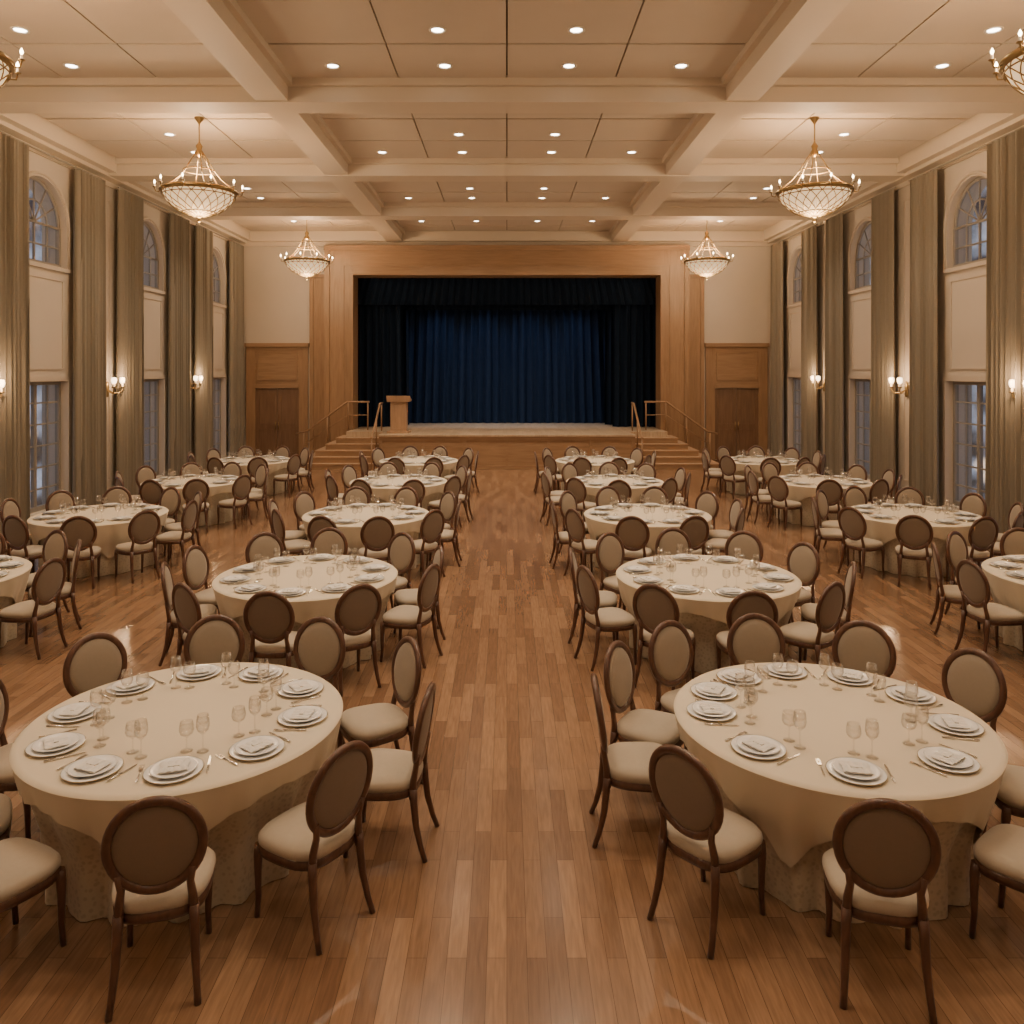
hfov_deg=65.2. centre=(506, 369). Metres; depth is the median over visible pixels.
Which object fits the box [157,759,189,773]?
folded napkin
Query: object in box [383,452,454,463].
place settings
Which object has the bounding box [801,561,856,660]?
dining chair
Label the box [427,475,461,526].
dining chair
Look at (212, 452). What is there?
dining chair
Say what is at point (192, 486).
dining chair
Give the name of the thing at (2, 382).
wall sconce
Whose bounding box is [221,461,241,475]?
dining chair
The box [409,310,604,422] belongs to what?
curtain
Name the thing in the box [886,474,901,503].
dining chair
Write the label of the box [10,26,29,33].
recessed light
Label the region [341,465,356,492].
dining chair
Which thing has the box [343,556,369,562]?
dinner plate
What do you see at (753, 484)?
dining chair
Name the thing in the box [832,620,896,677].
dining chair
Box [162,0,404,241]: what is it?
ceiling beam
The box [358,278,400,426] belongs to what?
curtain
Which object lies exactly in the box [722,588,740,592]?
folded napkin
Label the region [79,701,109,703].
fork
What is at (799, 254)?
window
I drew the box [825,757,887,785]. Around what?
dinner plate
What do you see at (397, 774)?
dining chair
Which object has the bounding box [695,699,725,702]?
fork
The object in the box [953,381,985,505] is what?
window
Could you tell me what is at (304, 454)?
dining chair
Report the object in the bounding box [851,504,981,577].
banquet table
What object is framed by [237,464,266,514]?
dining chair
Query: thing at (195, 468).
dining chair
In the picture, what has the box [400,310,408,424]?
curtain
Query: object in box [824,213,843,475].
drape
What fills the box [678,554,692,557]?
folded napkin
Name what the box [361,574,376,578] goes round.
folded napkin
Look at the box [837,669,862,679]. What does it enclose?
folded napkin
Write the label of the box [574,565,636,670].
dining chair
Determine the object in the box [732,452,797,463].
place settings
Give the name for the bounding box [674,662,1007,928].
banquet table
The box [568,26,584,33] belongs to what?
recessed light
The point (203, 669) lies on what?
folded napkin
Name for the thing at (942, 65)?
recessed light
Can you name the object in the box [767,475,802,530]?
dining chair
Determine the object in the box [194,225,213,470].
drape
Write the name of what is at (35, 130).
trim
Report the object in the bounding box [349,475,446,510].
banquet table
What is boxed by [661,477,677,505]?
dining chair
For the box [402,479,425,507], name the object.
dining chair
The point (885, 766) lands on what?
knife
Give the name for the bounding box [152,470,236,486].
place settings
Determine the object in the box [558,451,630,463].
place settings
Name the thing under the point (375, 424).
stair railing
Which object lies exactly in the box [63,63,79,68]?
recessed light
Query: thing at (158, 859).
dining chair
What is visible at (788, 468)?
banquet table
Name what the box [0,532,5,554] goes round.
dining chair
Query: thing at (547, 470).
dining chair
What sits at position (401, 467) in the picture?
dining chair
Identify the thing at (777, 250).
drape
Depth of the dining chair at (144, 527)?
11.19 m
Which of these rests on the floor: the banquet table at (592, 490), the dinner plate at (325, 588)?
the banquet table at (592, 490)
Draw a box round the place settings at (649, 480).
[576,470,659,485]
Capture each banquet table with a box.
[0,556,31,647]
[9,662,342,926]
[27,504,168,577]
[140,475,238,525]
[212,555,397,668]
[222,456,288,494]
[302,504,428,568]
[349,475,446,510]
[379,456,457,477]
[555,456,634,490]
[566,475,663,521]
[584,504,711,573]
[616,555,801,672]
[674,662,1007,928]
[727,456,798,494]
[776,475,872,525]
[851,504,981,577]
[981,555,1023,650]
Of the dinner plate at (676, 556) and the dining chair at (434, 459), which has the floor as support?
the dining chair at (434, 459)
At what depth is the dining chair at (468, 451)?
20.02 m
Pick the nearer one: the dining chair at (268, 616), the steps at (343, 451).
the dining chair at (268, 616)
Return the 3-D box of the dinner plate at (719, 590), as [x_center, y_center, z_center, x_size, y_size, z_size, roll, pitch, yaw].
[2.181,2.158,7.778,0.309,0.028,0.309,0,0,-5]
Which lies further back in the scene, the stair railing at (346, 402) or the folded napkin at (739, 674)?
the stair railing at (346, 402)
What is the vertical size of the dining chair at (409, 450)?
0.993 m
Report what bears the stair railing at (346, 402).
attached to the steps at (343, 451)
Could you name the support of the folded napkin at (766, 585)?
on the dinner plate at (777, 588)
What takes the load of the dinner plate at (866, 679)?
on the banquet table at (796, 809)
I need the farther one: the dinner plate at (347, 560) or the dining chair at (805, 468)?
the dining chair at (805, 468)
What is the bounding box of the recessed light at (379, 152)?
[377,150,387,153]
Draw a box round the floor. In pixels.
[0,459,1023,1023]
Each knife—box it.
[43,752,85,762]
[46,725,78,727]
[105,764,136,782]
[206,756,210,773]
[269,732,290,742]
[704,723,739,725]
[777,754,798,764]
[874,684,896,690]
[884,764,895,783]
[922,712,958,715]
[940,744,977,757]
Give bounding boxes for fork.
[39,729,76,737]
[56,754,88,771]
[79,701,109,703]
[135,764,144,782]
[149,676,165,684]
[215,754,237,765]
[270,673,288,684]
[273,729,306,730]
[291,695,320,703]
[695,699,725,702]
[724,731,747,741]
[815,758,825,776]
[909,761,946,776]
[919,704,942,710]
[942,736,979,740]
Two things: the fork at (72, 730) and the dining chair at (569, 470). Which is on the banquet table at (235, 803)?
the fork at (72, 730)
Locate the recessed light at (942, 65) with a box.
[934,63,950,68]
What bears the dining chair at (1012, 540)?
on the floor
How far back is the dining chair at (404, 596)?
8.72 m
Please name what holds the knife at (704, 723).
on the banquet table at (796, 809)
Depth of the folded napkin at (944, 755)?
4.42 m
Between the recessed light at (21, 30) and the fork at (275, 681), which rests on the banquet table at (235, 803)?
the fork at (275, 681)
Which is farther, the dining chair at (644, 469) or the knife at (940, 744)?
the dining chair at (644, 469)
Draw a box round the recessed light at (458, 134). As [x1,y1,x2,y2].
[453,132,464,136]
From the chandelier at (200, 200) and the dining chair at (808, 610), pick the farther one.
the chandelier at (200, 200)
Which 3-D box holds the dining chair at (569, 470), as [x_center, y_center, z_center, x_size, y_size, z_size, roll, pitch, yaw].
[1.449,2.449,16.694,0.469,0.993,0.530,0,0,-37]
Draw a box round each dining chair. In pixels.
[0,498,31,562]
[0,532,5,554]
[0,557,67,659]
[0,679,30,838]
[0,793,12,840]
[0,837,66,946]
[2,515,42,572]
[5,540,29,552]
[25,529,69,623]
[28,539,81,636]
[45,490,75,510]
[59,516,100,587]
[62,632,127,696]
[100,795,215,1021]
[102,486,131,503]
[114,476,142,503]
[114,510,160,583]
[115,471,141,500]
[135,465,155,494]
[139,479,174,522]
[154,500,197,567]
[158,562,216,665]
[159,487,180,546]
[164,491,201,558]
[172,582,240,667]
[179,462,202,475]
[182,478,209,532]
[182,545,219,632]
[183,614,244,665]
[187,451,208,474]
[188,455,196,462]
[206,448,220,461]
[207,457,223,474]
[217,474,252,528]
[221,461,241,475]
[236,446,254,456]
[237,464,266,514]
[241,468,268,519]
[243,591,297,666]
[245,532,283,563]
[247,457,267,496]
[253,740,375,955]
[268,499,306,555]
[271,509,310,556]
[273,454,300,497]
[274,446,289,483]
[291,450,313,491]
[292,447,308,485]
[293,491,315,554]
[293,616,345,743]
[307,515,351,555]
[310,527,347,554]
[325,469,343,505]
[326,475,341,505]
[334,583,381,696]
[337,636,422,783]
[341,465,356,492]
[342,486,369,504]
[343,682,438,862]
[350,479,376,503]
[358,516,394,562]
[359,451,376,477]
[360,454,376,476]
[371,447,384,470]
[377,462,398,475]
[380,563,442,668]
[385,532,415,611]
[387,457,405,474]
[393,486,418,506]
[393,545,445,639]
[400,509,445,576]
[401,446,418,456]
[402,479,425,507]
[422,462,440,476]
[424,457,443,473]
[426,498,461,566]
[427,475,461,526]
[431,491,457,557]
[432,446,447,456]
[444,455,469,496]
[455,465,466,511]
[458,470,472,521]
[463,448,473,487]
[467,451,478,492]
[534,451,554,492]
[540,472,559,524]
[541,448,559,488]
[543,455,562,496]
[543,466,563,516]
[549,500,586,568]
[558,490,588,552]
[561,463,577,490]
[564,446,580,456]
[564,508,608,576]
[566,477,596,521]
[568,547,616,643]
[573,457,591,475]
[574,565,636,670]
[589,673,660,847]
[595,486,620,505]
[595,532,625,610]
[598,461,619,474]
[601,446,617,456]
[602,640,687,790]
[608,479,631,502]
[611,457,627,474]
[615,516,651,564]
[630,448,642,474]
[632,583,695,690]
[633,451,655,473]
[633,455,651,474]
[636,463,655,477]
[641,486,668,504]
[647,744,766,959]
[648,620,693,713]
[655,527,691,555]
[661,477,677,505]
[670,472,690,507]
[674,467,685,497]
[679,515,708,554]
[695,491,718,553]
[701,448,726,487]
[701,451,725,493]
[704,498,742,547]
[705,507,744,555]
[716,446,730,484]
[716,590,778,668]
[719,455,746,498]
[724,530,763,561]
[727,613,785,665]
[744,465,773,515]
[746,470,779,522]
[747,446,765,455]
[758,457,780,488]
[761,462,778,508]
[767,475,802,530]
[780,581,845,664]
[783,447,799,459]
[787,542,819,623]
[795,457,810,470]
[796,461,818,474]
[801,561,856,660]
[811,497,848,564]
[812,450,820,469]
[815,489,854,555]
[816,479,842,519]
[819,454,825,474]
[822,798,941,1023]
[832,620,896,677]
[838,506,884,578]
[843,486,866,506]
[846,464,867,480]
[867,479,888,503]
[868,469,895,501]
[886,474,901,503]
[894,486,924,505]
[895,515,932,589]
[929,542,984,634]
[941,648,1006,732]
[944,531,968,614]
[945,516,998,581]
[954,559,1023,655]
[959,493,986,516]
[969,824,1023,938]
[977,511,1023,566]
[982,764,1023,834]
[996,502,1023,541]
[999,527,1023,555]
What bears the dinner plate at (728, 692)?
on the banquet table at (796, 809)
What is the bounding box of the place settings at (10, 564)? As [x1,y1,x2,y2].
[0,555,24,576]
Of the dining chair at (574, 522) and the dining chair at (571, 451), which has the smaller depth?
the dining chair at (574, 522)
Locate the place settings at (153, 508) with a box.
[33,494,162,523]
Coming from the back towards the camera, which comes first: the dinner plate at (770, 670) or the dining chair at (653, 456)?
the dining chair at (653, 456)
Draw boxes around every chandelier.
[0,48,25,87]
[152,116,243,222]
[280,220,332,279]
[681,220,733,279]
[769,116,860,222]
[988,30,1023,94]
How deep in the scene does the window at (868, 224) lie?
20.14 m
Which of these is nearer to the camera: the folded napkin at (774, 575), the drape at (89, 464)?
the folded napkin at (774, 575)
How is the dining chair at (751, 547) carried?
on the floor
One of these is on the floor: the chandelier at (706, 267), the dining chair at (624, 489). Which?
the dining chair at (624, 489)
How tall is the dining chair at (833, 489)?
0.993 m
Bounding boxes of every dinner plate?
[25,732,85,756]
[47,702,101,722]
[60,754,123,782]
[105,677,154,694]
[142,756,203,783]
[176,664,221,680]
[219,575,250,582]
[228,735,284,760]
[233,564,262,571]
[234,584,266,592]
[238,665,282,680]
[267,557,294,563]
[275,587,306,596]
[277,679,323,697]
[277,705,327,726]
[308,554,334,559]
[321,583,351,591]
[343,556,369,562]
[354,574,383,581]
[361,564,389,570]
[623,565,651,572]
[633,576,662,583]
[639,557,665,563]
[668,584,699,593]
[672,554,698,560]
[687,700,736,720]
[690,682,737,699]
[712,556,739,562]
[715,587,745,596]
[717,668,761,684]
[730,734,786,759]
[746,563,775,569]
[752,583,783,591]
[762,663,807,678]
[763,573,793,580]
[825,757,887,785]
[826,668,873,685]
[885,686,936,704]
[917,746,980,773]
[927,714,984,735]
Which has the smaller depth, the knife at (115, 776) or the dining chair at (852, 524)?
the knife at (115, 776)
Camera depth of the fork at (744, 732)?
4.74 m
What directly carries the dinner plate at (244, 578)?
on the banquet table at (231, 603)
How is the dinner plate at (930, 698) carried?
on the banquet table at (796, 809)
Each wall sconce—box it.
[0,379,4,397]
[106,377,124,396]
[190,376,202,390]
[811,376,824,390]
[889,377,907,396]
[1009,379,1023,398]
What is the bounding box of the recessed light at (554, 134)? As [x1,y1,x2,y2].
[549,132,560,136]
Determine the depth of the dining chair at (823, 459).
18.52 m
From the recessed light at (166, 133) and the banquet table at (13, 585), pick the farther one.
the recessed light at (166, 133)
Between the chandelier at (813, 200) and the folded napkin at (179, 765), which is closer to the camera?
the folded napkin at (179, 765)
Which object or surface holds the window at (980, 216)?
in the wall at (968, 295)
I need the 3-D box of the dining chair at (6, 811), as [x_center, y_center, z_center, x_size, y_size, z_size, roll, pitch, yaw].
[-3.030,2.449,4.401,0.530,0.993,0.469,0,0,-31]
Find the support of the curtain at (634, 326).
on the stage platform
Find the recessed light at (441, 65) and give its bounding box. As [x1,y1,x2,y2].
[437,63,452,68]
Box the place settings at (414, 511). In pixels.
[308,499,424,523]
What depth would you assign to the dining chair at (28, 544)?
11.31 m
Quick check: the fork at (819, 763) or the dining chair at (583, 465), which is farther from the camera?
the dining chair at (583, 465)
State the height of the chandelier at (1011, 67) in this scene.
1.530 m
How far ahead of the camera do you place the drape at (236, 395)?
25.29 m
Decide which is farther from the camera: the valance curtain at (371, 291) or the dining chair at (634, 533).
the valance curtain at (371, 291)
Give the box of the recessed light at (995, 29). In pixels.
[984,26,1003,33]
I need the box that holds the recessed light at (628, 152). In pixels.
[626,150,636,153]
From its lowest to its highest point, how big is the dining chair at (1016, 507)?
0.993 m
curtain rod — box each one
[0,131,104,180]
[117,187,187,219]
[196,223,242,245]
[771,223,817,245]
[826,187,895,219]
[908,126,1023,181]
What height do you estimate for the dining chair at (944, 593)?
0.993 m
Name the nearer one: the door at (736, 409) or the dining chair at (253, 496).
the dining chair at (253, 496)
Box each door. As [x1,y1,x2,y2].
[256,388,298,456]
[715,388,757,458]
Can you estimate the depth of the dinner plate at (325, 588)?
7.89 m
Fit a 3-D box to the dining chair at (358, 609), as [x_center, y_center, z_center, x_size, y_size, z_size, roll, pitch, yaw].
[-1.474,2.449,7.510,0.469,0.993,0.530,0,0,-34]
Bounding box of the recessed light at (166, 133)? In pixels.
[163,132,175,136]
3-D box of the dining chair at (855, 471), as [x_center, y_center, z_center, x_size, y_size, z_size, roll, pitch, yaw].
[7.074,2.449,16.431,0.530,0.993,0.469,0,0,-35]
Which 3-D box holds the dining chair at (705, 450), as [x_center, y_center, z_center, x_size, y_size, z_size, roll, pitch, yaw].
[5.155,2.449,19.902,0.530,0.993,0.469,0,0,36]
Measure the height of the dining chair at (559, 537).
0.993 m
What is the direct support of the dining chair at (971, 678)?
on the floor
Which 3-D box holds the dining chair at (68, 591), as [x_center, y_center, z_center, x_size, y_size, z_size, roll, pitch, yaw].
[-5.146,2.449,9.118,0.530,0.993,0.469,0,0,-30]
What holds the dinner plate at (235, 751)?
on the banquet table at (235, 803)
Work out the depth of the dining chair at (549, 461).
18.41 m
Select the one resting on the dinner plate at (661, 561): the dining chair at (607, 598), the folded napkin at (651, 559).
the folded napkin at (651, 559)
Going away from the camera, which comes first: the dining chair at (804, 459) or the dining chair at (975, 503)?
the dining chair at (975, 503)
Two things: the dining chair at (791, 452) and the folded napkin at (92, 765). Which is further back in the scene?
the dining chair at (791, 452)
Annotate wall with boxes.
[29,151,228,515]
[244,246,770,456]
[784,150,986,508]
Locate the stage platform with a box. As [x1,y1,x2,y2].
[346,423,667,468]
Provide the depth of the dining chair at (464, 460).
18.44 m
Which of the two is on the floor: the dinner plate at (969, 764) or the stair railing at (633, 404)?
the stair railing at (633, 404)
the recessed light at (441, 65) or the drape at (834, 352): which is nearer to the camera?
the recessed light at (441, 65)
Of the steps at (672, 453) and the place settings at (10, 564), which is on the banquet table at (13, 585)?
the place settings at (10, 564)
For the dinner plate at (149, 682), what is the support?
on the banquet table at (235, 803)
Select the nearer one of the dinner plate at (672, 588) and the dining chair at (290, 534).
the dinner plate at (672, 588)
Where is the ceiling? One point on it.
(105, 38)
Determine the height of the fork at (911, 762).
0.012 m
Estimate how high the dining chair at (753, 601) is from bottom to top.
0.993 m
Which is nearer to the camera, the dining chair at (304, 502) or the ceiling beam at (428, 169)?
the dining chair at (304, 502)
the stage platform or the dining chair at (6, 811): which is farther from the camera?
the stage platform
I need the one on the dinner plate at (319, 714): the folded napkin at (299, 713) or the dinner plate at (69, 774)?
the folded napkin at (299, 713)
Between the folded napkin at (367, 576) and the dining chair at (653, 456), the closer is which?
the folded napkin at (367, 576)
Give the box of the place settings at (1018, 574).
[989,555,1023,578]
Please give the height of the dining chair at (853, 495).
0.993 m
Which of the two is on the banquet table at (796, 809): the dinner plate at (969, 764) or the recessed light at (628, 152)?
the dinner plate at (969, 764)
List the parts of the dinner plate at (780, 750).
plate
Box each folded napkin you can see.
[43,734,68,749]
[59,704,89,715]
[74,757,111,772]
[116,678,144,689]
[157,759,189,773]
[187,665,210,673]
[229,575,241,579]
[239,737,273,752]
[240,565,256,568]
[241,584,259,589]
[248,666,274,675]
[273,557,288,560]
[282,588,298,592]
[289,680,312,691]
[289,708,314,718]
[314,554,328,556]
[328,584,345,588]
[349,556,364,560]
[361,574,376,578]
[369,564,381,568]
[631,566,642,569]
[640,576,656,580]
[644,557,659,561]
[675,585,692,589]
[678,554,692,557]
[700,703,723,713]
[702,683,724,694]
[718,556,733,559]
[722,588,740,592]
[725,669,751,679]
[742,736,775,751]
[752,563,768,567]
[758,583,776,587]
[771,573,784,577]
[771,664,797,671]
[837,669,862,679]
[839,760,873,774]
[895,687,926,698]
[930,748,964,764]
[941,716,970,728]
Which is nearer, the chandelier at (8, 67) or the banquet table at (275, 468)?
the chandelier at (8, 67)
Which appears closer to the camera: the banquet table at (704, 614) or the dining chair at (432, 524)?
the banquet table at (704, 614)
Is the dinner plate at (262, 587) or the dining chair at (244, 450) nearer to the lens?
the dinner plate at (262, 587)
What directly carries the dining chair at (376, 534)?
on the floor
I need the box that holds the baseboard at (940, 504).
[844,474,958,509]
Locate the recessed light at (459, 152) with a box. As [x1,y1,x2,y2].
[457,150,467,153]
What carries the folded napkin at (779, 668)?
on the dinner plate at (770, 670)
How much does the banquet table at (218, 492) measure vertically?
0.760 m
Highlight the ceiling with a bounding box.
[0,0,1023,230]
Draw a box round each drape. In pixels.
[0,132,29,534]
[72,169,106,505]
[116,189,143,494]
[168,213,189,475]
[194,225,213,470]
[228,241,244,456]
[770,241,783,456]
[800,225,817,461]
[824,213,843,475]
[870,189,895,499]
[909,169,938,506]
[985,128,1023,533]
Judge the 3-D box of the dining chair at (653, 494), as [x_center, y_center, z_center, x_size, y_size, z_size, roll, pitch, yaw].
[2.441,2.449,13.257,0.469,0.993,0.530,0,0,12]
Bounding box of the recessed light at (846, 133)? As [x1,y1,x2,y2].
[838,132,850,136]
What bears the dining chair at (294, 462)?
on the floor
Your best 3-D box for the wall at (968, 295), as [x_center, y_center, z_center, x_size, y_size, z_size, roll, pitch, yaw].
[9.050,-0.885,10.800,0.500,7.650,31.600,0,0,0]
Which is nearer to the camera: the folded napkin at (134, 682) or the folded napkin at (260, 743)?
the folded napkin at (260, 743)
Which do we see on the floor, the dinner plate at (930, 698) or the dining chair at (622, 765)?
the dining chair at (622, 765)
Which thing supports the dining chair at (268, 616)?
on the floor
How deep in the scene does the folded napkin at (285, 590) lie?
7.75 m
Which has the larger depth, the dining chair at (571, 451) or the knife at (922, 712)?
the dining chair at (571, 451)
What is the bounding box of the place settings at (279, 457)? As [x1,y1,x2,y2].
[220,453,287,463]
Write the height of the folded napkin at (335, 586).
0.016 m
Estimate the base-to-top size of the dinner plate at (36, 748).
0.028 m
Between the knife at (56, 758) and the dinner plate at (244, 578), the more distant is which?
the dinner plate at (244, 578)
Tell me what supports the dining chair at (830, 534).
on the floor
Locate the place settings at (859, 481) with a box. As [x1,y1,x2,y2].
[780,467,868,486]
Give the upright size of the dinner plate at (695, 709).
0.028 m
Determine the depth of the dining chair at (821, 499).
12.98 m
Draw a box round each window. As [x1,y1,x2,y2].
[29,176,60,266]
[30,381,60,513]
[144,222,158,289]
[144,379,158,475]
[213,251,220,303]
[213,377,220,454]
[793,251,800,303]
[793,377,800,453]
[855,221,870,289]
[855,379,870,478]
[953,176,986,266]
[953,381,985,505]
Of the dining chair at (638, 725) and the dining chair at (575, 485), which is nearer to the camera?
the dining chair at (638, 725)
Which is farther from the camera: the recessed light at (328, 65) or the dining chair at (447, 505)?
the dining chair at (447, 505)
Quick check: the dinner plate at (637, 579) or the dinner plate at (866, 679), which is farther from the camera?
the dinner plate at (637, 579)
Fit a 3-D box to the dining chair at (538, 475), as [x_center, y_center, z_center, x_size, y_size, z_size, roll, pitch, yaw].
[0.918,2.449,19.276,0.530,0.993,0.469,0,0,-2]
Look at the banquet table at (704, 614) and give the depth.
8.07 m
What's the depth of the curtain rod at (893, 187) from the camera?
19.46 m
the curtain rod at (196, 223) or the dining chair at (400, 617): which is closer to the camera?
the dining chair at (400, 617)
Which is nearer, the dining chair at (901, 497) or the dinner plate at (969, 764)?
the dinner plate at (969, 764)
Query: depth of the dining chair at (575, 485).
14.56 m
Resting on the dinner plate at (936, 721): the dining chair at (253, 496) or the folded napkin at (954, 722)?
the folded napkin at (954, 722)
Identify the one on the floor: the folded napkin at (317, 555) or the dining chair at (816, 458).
the dining chair at (816, 458)
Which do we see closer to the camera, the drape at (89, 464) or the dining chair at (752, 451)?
the drape at (89, 464)
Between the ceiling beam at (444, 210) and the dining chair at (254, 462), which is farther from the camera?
the ceiling beam at (444, 210)
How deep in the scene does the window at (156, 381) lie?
20.43 m
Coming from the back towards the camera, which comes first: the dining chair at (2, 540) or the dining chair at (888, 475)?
the dining chair at (888, 475)
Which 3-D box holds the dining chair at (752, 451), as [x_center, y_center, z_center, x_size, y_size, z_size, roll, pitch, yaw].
[6.378,2.449,20.439,0.469,0.993,0.530,0,0,15]
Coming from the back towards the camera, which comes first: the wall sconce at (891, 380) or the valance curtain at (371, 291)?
the valance curtain at (371, 291)
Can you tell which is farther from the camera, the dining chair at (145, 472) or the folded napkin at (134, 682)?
the dining chair at (145, 472)
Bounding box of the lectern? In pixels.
[386,396,411,432]
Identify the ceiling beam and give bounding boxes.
[0,75,1023,112]
[109,156,904,181]
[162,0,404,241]
[195,201,818,219]
[609,0,851,241]
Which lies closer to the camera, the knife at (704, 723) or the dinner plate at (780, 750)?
the dinner plate at (780, 750)
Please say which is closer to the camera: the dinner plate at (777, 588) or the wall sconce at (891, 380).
the dinner plate at (777, 588)
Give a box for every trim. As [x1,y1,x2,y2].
[0,113,249,243]
[29,171,226,492]
[240,230,773,245]
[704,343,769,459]
[764,113,1023,243]
[786,171,986,504]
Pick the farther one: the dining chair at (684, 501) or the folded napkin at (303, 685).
the dining chair at (684, 501)
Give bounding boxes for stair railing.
[296,401,369,447]
[370,402,382,470]
[631,402,643,462]
[644,401,717,457]
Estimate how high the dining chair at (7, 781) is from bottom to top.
0.993 m
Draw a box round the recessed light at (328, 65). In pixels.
[325,63,340,68]
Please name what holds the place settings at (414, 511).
on the banquet table at (351, 531)
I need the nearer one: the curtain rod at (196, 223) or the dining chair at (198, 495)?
the dining chair at (198, 495)
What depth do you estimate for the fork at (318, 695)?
5.26 m
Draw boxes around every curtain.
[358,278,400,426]
[358,278,655,304]
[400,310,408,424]
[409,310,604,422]
[605,310,612,424]
[612,278,655,426]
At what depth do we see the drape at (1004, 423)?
13.69 m
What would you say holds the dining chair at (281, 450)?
on the floor
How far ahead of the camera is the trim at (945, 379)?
16.09 m
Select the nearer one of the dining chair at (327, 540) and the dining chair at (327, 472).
the dining chair at (327, 540)
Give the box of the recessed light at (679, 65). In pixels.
[673,63,688,68]
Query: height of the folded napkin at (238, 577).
0.016 m
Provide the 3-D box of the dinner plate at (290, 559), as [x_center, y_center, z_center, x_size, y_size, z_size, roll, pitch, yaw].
[-2.560,2.158,9.076,0.309,0.028,0.309,0,0,-37]
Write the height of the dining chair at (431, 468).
0.993 m
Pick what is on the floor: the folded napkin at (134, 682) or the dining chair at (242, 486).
the dining chair at (242, 486)
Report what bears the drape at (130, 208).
hanging from the curtain rod at (117, 187)
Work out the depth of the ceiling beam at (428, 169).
17.13 m
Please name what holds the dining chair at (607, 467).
on the floor
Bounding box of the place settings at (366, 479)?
[355,474,442,486]
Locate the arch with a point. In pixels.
(333, 294)
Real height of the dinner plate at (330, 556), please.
0.028 m
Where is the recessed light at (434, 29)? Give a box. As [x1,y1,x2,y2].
[429,26,445,33]
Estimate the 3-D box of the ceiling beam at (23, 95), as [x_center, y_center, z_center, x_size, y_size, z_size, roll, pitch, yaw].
[0.000,-4.355,12.700,17.480,0.390,0.720,0,0,0]
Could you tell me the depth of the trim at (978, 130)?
15.89 m
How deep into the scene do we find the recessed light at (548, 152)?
16.55 m
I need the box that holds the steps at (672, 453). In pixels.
[635,435,718,469]
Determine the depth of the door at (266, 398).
26.27 m
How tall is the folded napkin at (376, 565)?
0.016 m
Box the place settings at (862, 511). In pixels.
[854,494,976,523]
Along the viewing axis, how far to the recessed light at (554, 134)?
15.31 m
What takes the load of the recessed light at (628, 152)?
in the ceiling
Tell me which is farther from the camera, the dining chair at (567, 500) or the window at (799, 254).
the window at (799, 254)
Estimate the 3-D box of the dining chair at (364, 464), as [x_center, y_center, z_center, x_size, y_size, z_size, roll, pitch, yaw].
[-3.122,2.449,18.627,0.530,0.993,0.469,0,0,-29]
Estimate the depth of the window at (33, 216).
15.55 m
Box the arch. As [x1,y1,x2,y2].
[308,245,705,454]
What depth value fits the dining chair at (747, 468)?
16.32 m
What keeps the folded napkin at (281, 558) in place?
on the dinner plate at (290, 559)
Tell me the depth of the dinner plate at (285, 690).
5.38 m
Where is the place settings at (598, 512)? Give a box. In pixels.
[589,497,704,523]
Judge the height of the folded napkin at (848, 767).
0.016 m
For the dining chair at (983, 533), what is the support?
on the floor
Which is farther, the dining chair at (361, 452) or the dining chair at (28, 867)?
the dining chair at (361, 452)
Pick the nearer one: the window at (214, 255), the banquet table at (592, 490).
the banquet table at (592, 490)
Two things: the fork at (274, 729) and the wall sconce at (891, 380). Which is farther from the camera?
the wall sconce at (891, 380)
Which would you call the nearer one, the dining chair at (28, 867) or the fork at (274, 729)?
the dining chair at (28, 867)
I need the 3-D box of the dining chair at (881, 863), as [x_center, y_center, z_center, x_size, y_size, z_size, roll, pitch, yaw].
[1.797,2.449,3.881,0.469,0.993,0.530,0,0,14]
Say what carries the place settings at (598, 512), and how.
on the banquet table at (596, 525)
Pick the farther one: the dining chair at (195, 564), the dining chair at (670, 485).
the dining chair at (670, 485)
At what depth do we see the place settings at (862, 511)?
12.05 m
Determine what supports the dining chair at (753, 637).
on the floor
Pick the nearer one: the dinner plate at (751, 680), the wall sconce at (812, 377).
the dinner plate at (751, 680)
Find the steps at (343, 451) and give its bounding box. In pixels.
[301,435,378,469]
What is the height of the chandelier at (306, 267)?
1.880 m
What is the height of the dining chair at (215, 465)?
0.993 m
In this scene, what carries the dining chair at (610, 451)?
on the floor
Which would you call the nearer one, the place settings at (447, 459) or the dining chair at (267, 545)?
the dining chair at (267, 545)
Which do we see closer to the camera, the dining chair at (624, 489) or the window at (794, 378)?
the dining chair at (624, 489)
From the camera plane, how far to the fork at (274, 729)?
4.82 m
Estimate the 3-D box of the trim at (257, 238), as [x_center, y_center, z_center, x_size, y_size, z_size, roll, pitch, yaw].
[0.000,-4.303,26.150,17.480,0.485,0.300,0,0,0]
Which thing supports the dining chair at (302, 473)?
on the floor
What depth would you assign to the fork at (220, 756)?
4.47 m
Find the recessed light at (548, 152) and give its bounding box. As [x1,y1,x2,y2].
[546,150,556,153]
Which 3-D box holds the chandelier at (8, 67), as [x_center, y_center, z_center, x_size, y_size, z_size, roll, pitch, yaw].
[-5.750,-3.395,8.100,1.470,1.530,1.538,0,0,-36]
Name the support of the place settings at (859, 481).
on the banquet table at (802, 494)
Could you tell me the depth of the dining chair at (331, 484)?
14.85 m
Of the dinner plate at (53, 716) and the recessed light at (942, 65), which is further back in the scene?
the recessed light at (942, 65)
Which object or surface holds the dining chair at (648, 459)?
on the floor
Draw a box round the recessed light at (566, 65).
[561,63,576,68]
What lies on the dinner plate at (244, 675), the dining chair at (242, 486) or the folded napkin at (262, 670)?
the folded napkin at (262, 670)
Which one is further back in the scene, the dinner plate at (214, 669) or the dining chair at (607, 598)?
the dining chair at (607, 598)
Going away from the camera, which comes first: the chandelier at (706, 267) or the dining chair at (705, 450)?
the dining chair at (705, 450)

